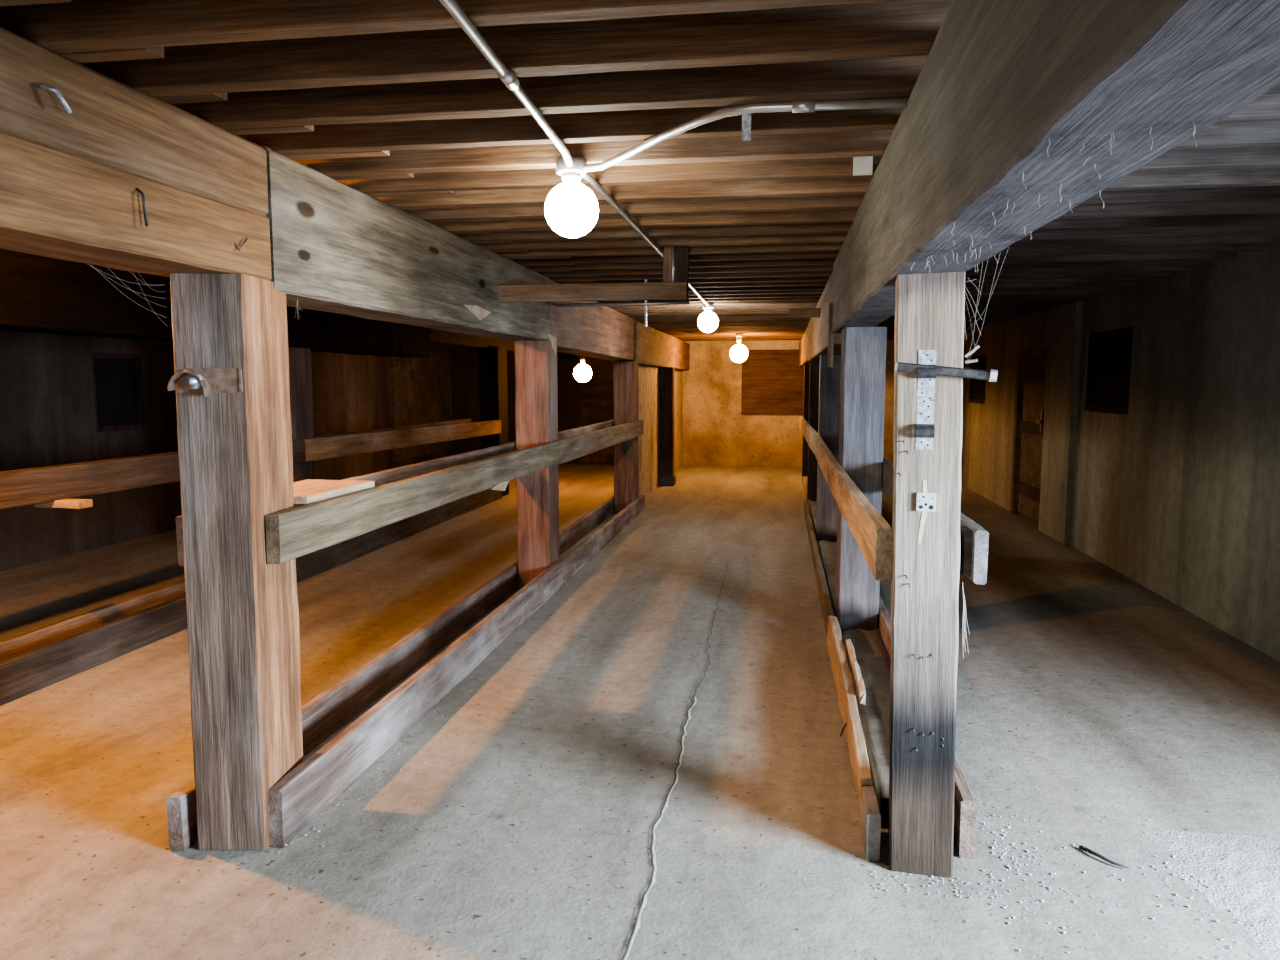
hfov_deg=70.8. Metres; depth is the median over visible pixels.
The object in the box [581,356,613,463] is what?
cladding
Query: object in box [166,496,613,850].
rail
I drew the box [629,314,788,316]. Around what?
joist
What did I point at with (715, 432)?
wall
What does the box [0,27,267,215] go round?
tie beam
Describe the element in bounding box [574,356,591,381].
ceiling lamp
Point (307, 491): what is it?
plank
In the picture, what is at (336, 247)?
tie beam
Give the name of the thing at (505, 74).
conduit
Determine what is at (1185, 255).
joist
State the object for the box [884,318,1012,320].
joist
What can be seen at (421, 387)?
wall
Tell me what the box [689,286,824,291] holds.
joist
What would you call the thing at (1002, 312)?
joist
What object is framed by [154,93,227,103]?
joist
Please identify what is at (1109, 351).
window
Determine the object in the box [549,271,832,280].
joist
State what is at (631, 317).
joist
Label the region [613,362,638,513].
timber post
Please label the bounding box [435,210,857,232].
joist
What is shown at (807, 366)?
timber post
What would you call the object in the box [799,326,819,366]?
tie beam
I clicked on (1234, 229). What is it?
joist
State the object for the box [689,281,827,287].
joist
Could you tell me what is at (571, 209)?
ceiling lamp
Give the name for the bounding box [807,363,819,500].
timber post
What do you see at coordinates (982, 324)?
joist
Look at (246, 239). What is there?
nail
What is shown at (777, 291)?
joist
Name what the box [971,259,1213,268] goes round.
joist
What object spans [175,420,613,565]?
rail
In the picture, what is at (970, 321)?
joist
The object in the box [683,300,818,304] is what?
joist
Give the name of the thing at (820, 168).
joist
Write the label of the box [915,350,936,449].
strap
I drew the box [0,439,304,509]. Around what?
rail
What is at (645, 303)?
pipe
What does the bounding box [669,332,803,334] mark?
joist
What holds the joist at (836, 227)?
attached to the ceiling
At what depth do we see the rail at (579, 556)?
8.05 m
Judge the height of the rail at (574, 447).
0.178 m
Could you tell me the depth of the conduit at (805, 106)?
2.44 m
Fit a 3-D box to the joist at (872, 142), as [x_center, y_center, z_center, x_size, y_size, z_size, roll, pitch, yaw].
[-0.201,-1.211,3.098,2.566,0.252,0.070,1,6,9]
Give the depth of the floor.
3.40 m
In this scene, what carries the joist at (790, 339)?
attached to the ceiling
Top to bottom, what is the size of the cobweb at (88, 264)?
0.157 m
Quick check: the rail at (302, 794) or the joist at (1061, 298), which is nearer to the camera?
the rail at (302, 794)
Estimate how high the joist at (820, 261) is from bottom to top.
0.250 m
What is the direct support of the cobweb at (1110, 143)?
hanging from the tie beam at (997, 80)
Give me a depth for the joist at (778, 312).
9.82 m
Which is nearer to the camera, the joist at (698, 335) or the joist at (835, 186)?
the joist at (835, 186)
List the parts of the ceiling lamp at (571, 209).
bulb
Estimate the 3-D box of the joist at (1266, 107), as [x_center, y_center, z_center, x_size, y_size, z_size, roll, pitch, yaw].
[1.954,-1.151,2.523,2.338,0.250,0.065,1,6,9]
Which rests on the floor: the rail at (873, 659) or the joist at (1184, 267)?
the rail at (873, 659)
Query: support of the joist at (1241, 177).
attached to the ceiling
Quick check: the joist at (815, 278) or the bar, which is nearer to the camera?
the bar
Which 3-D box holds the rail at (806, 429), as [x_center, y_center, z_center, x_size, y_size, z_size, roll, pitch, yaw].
[2.009,-0.604,10.879,0.052,0.178,5.880,1,6,9]
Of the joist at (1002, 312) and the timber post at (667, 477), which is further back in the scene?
the timber post at (667, 477)
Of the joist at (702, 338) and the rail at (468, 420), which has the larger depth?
the joist at (702, 338)
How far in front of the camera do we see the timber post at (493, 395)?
11.76 m
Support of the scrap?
attached to the tie beam at (817, 327)
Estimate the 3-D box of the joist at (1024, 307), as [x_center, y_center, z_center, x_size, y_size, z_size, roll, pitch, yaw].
[3.003,-1.877,9.265,2.338,0.252,0.066,1,6,9]
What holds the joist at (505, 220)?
attached to the ceiling
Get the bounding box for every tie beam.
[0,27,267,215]
[0,130,271,280]
[0,248,431,357]
[262,146,550,340]
[430,329,575,357]
[550,280,634,360]
[611,321,689,369]
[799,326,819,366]
[808,272,840,361]
[832,0,1279,332]
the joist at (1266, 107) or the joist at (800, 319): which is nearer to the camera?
the joist at (1266, 107)
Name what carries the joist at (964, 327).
attached to the ceiling
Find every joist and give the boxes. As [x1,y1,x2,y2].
[0,0,71,5]
[0,0,905,52]
[57,47,164,62]
[79,0,952,96]
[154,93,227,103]
[171,55,927,128]
[224,125,313,134]
[237,97,903,154]
[283,151,389,159]
[294,130,892,176]
[330,174,413,179]
[338,156,882,193]
[368,191,454,196]
[376,177,872,208]
[401,207,456,211]
[407,195,864,221]
[429,219,506,223]
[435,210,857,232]
[453,232,490,234]
[458,222,852,241]
[472,241,511,243]
[478,233,847,250]
[493,250,527,251]
[496,243,842,257]
[508,257,570,259]
[512,251,838,264]
[523,264,573,265]
[525,258,835,270]
[536,270,570,271]
[538,265,833,275]
[547,275,598,276]
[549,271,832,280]
[555,280,594,281]
[557,276,829,283]
[597,297,819,302]
[609,303,816,308]
[614,306,815,310]
[618,309,788,312]
[625,311,788,314]
[627,315,660,315]
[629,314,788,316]
[631,317,662,317]
[633,316,788,318]
[635,318,809,320]
[639,319,809,322]
[642,321,808,323]
[647,323,807,325]
[649,324,807,326]
[654,326,806,328]
[656,327,806,329]
[659,329,805,330]
[661,330,804,331]
[666,331,804,333]
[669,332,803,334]
[671,334,803,335]
[672,335,802,336]
[675,336,801,337]
[677,337,801,338]
[682,339,800,340]
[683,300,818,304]
[687,338,801,339]
[688,290,823,294]
[688,294,821,298]
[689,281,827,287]
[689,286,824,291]
[702,338,796,338]
[875,324,988,326]
[877,323,993,325]
[879,321,999,323]
[883,319,1005,321]
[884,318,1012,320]
[887,327,977,328]
[888,316,1019,318]
[891,313,1026,316]
[965,271,1170,279]
[965,277,1152,283]
[965,282,1136,287]
[965,286,1121,291]
[965,290,1107,295]
[965,294,1094,298]
[965,297,1082,301]
[965,301,1071,304]
[965,303,1061,306]
[965,306,1051,309]
[965,309,1042,311]
[965,311,1034,313]
[966,265,1190,274]
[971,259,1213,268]
[980,252,1237,263]
[995,243,1265,255]
[1005,234,1279,248]
[1020,224,1279,239]
[1036,213,1279,229]
[1057,201,1279,218]
[1077,186,1279,205]
[1103,167,1279,190]
[1132,146,1279,171]
[1171,120,1279,149]
[1217,88,1279,122]
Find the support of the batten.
attached to the rail at (860, 766)
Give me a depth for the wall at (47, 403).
8.22 m
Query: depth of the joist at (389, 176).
3.30 m
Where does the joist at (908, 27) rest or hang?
attached to the ceiling
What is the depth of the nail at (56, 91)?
2.02 m
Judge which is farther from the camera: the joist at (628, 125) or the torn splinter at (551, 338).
the torn splinter at (551, 338)
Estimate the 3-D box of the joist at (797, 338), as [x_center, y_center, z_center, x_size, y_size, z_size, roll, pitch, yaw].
[1.757,-2.566,15.666,2.554,0.251,0.062,1,6,9]
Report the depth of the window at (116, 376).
8.51 m
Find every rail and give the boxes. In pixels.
[0,418,477,472]
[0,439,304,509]
[0,488,501,704]
[0,580,185,660]
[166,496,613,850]
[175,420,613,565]
[265,440,561,563]
[268,560,562,847]
[304,420,500,461]
[558,420,642,463]
[561,495,644,584]
[799,416,816,452]
[802,476,890,808]
[804,501,834,635]
[813,433,892,581]
[826,615,872,809]
[860,786,880,860]
[878,595,975,858]
[882,457,988,584]
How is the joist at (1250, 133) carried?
attached to the ceiling
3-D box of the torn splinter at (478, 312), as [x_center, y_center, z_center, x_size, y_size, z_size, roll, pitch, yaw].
[-0.882,-0.905,4.874,0.021,0.075,0.400,1,6,10]
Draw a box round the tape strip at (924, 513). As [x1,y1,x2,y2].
[917,479,926,543]
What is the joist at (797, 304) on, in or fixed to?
attached to the ceiling
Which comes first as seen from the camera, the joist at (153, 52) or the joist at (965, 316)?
the joist at (153, 52)
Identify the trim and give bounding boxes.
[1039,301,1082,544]
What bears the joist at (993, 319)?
attached to the ceiling
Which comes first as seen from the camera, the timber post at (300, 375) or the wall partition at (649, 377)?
the timber post at (300, 375)
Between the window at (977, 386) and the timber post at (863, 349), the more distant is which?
the window at (977, 386)
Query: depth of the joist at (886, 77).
2.45 m
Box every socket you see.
[561,172,580,182]
[737,337,740,344]
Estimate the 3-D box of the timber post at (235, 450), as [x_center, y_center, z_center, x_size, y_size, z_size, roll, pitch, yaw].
[-1.311,0.272,2.946,0.231,1.828,0.385,0,6,1]
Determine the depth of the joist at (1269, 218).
4.30 m
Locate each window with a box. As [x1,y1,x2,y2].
[91,352,143,431]
[741,349,803,414]
[970,354,986,403]
[1085,326,1132,414]
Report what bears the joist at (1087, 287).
attached to the ceiling
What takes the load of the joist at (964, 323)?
attached to the ceiling
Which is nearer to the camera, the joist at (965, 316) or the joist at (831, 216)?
the joist at (831, 216)
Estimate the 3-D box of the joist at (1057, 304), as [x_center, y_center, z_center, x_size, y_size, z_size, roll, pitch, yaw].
[2.955,-1.843,8.956,2.338,0.252,0.066,1,6,9]
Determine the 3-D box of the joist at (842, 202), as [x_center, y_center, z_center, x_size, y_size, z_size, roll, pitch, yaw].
[-0.066,-1.311,4.019,2.555,0.250,0.072,1,6,9]
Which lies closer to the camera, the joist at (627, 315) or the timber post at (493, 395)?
the joist at (627, 315)
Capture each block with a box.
[34,499,92,508]
[960,526,972,576]
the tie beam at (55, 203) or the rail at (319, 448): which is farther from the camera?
the rail at (319, 448)
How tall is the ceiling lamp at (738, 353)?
0.440 m
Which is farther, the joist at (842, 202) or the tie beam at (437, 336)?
the tie beam at (437, 336)
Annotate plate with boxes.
[853,156,872,175]
[916,492,935,511]
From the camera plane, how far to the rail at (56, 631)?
5.20 m
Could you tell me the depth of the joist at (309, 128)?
2.69 m
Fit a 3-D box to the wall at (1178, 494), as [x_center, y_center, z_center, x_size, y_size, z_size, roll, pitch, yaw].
[3.717,-0.372,5.641,0.220,2.570,20.700,1,6,9]
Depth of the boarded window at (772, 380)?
16.04 m
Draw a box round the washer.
[167,370,210,396]
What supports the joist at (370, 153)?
attached to the ceiling
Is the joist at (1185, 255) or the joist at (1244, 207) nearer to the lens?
the joist at (1244, 207)
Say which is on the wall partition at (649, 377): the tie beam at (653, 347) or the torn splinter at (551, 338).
the tie beam at (653, 347)
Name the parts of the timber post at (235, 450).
strap bracket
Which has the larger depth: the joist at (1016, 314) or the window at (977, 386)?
the window at (977, 386)
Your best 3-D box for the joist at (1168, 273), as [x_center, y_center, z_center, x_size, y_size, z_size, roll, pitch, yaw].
[2.574,-1.580,6.507,2.338,0.250,0.066,1,6,9]
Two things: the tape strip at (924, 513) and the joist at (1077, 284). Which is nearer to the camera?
the tape strip at (924, 513)
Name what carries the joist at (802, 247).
attached to the ceiling
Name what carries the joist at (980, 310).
attached to the ceiling
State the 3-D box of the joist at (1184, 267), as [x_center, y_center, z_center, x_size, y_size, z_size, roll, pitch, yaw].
[2.526,-1.547,6.201,2.338,0.250,0.065,1,6,9]
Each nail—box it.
[40,83,71,113]
[136,187,148,225]
[234,238,247,250]
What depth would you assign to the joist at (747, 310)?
9.54 m
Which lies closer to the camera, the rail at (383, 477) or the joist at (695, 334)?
the rail at (383, 477)
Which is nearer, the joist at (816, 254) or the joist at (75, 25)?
the joist at (75, 25)
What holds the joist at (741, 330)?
attached to the ceiling
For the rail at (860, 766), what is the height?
0.198 m
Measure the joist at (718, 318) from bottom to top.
0.251 m
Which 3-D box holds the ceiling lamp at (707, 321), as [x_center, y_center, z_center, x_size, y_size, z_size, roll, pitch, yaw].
[0.649,-1.545,8.597,0.200,0.270,0.200,1,6,9]
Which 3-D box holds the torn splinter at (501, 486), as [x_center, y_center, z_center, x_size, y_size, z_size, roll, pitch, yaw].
[-0.797,0.042,5.115,0.012,0.060,0.300,1,6,10]
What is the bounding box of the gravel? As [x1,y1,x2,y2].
[278,678,1269,959]
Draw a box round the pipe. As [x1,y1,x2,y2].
[557,279,688,326]
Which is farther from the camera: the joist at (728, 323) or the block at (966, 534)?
the joist at (728, 323)
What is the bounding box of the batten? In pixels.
[845,639,865,704]
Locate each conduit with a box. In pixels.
[439,0,572,166]
[581,173,708,305]
[583,97,908,171]
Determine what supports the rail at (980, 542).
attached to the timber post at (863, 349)
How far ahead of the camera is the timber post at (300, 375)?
6.93 m
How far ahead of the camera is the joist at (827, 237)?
4.91 m
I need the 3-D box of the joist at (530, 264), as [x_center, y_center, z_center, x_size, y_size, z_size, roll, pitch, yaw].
[-1.728,-1.515,5.911,2.639,0.251,0.065,1,6,9]
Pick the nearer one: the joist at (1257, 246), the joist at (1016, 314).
the joist at (1257, 246)
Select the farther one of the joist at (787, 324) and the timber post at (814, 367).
the joist at (787, 324)
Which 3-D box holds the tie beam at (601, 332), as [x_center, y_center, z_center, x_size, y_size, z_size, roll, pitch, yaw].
[-0.486,-1.402,8.367,0.281,0.474,3.850,1,6,9]
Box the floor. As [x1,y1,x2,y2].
[0,464,1279,959]
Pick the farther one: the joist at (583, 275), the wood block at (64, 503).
the joist at (583, 275)
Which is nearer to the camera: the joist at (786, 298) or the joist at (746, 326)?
the joist at (786, 298)
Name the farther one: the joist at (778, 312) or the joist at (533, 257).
the joist at (778, 312)
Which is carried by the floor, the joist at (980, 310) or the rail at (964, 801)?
the rail at (964, 801)
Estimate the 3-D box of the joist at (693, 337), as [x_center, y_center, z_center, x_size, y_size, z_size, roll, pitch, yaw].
[1.680,-2.500,15.051,2.527,0.251,0.065,1,6,9]
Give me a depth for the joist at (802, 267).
6.13 m
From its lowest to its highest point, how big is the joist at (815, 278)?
0.251 m
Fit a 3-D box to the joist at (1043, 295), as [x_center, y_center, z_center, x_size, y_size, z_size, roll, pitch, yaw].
[2.812,-1.744,8.036,2.338,0.250,0.066,1,6,9]
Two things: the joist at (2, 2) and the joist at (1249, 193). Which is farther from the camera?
the joist at (1249, 193)
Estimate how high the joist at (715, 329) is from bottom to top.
0.253 m
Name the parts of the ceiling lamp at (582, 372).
bulb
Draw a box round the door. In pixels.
[1010,347,1046,522]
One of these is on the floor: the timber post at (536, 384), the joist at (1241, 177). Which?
the timber post at (536, 384)
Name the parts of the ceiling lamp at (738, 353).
bulb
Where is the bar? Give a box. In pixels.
[895,362,997,381]
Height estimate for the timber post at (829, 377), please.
1.750 m
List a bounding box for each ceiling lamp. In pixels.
[544,156,598,237]
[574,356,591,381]
[698,303,717,332]
[730,334,747,362]
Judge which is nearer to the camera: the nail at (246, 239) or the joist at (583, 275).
the nail at (246, 239)
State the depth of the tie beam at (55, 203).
2.25 m
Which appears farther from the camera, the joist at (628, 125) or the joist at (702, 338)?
the joist at (702, 338)
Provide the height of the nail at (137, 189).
0.103 m
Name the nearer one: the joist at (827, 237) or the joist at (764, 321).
the joist at (827, 237)
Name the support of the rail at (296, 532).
attached to the timber post at (235, 450)
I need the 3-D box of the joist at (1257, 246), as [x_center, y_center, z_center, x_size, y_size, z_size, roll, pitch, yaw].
[2.382,-1.447,5.276,2.338,0.251,0.065,1,6,9]
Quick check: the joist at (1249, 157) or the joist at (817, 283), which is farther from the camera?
the joist at (817, 283)
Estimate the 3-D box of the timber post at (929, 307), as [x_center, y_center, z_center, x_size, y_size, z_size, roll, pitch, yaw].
[0.879,0.297,2.787,0.192,1.813,0.248,1,6,15]
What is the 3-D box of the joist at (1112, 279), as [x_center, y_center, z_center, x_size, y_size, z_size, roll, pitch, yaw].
[2.621,-1.612,6.810,2.338,0.252,0.065,1,6,9]
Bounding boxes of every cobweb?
[88,264,299,322]
[911,84,1196,271]
[962,247,1008,657]
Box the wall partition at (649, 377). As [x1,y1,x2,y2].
[639,365,682,496]
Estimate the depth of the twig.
2.84 m
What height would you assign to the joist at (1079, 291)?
0.251 m
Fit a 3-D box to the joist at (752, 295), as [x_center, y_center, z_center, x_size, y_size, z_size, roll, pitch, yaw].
[0.616,-1.740,7.995,2.515,0.251,0.062,1,6,9]
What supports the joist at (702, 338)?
attached to the ceiling
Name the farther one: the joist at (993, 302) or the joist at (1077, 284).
the joist at (993, 302)
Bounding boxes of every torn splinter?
[464,305,490,320]
[490,481,508,490]
[547,333,556,354]
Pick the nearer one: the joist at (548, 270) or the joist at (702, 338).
the joist at (548, 270)
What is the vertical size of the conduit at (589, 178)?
0.035 m
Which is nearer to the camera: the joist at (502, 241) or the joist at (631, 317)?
the joist at (502, 241)
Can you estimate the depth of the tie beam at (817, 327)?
7.27 m
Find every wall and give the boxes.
[0,330,451,571]
[390,350,452,460]
[450,340,893,466]
[961,243,1279,661]
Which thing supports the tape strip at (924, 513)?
attached to the timber post at (929, 307)
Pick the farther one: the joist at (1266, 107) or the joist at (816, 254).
the joist at (816, 254)
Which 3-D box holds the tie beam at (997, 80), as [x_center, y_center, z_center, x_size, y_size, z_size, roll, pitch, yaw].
[0.591,-0.640,0.994,0.217,0.443,9.470,1,6,9]
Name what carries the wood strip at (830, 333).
attached to the tie beam at (997, 80)
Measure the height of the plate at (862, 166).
0.069 m
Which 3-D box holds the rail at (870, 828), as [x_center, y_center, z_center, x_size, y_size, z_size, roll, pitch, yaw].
[0.751,1.116,2.935,0.044,0.156,0.200,1,6,9]
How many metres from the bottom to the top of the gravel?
0.009 m
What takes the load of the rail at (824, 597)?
on the floor
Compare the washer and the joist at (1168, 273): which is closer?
the washer
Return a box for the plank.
[293,479,374,503]
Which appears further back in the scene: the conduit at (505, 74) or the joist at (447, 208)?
the joist at (447, 208)
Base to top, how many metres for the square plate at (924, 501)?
0.055 m
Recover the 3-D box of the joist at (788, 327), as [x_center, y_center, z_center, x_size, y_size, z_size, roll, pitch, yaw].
[1.286,-2.236,12.601,2.597,0.251,0.073,1,6,9]
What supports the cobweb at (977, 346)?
attached to the timber post at (929, 307)
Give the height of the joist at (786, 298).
0.250 m
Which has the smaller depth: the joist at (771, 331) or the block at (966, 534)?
the block at (966, 534)
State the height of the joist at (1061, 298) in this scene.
0.250 m
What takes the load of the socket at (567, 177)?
attached to the ceiling lamp at (571, 209)
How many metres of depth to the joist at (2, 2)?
1.78 m
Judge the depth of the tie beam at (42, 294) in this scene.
4.95 m
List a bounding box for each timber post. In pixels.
[167,273,302,849]
[288,347,315,481]
[478,348,508,496]
[514,341,558,589]
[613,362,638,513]
[659,367,675,485]
[802,364,809,480]
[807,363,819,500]
[816,355,840,541]
[835,327,886,631]
[888,272,965,877]
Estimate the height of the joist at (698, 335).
0.251 m
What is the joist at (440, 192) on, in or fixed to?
attached to the ceiling
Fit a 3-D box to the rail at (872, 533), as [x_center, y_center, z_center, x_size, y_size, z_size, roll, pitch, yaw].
[1.151,-0.044,5.353,0.052,0.185,5.320,1,6,9]
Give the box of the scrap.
[789,308,818,317]
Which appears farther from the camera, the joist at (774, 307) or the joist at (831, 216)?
the joist at (774, 307)
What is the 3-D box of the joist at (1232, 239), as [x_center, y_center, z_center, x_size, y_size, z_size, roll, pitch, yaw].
[2.336,-1.414,4.977,2.338,0.251,0.066,1,6,9]
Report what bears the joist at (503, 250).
attached to the ceiling
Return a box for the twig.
[1079,845,1128,868]
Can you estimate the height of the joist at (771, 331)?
0.251 m
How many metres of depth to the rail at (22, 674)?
5.12 m
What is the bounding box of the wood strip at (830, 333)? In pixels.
[828,303,833,366]
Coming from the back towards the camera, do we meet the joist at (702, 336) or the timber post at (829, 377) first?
the joist at (702, 336)
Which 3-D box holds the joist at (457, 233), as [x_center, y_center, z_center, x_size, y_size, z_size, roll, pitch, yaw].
[-1.991,-1.384,4.696,2.492,0.251,0.065,1,6,9]
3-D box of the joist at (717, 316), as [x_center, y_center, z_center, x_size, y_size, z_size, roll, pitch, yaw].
[0.992,-2.004,10.448,2.520,0.250,0.064,1,6,9]
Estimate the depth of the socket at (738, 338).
13.76 m

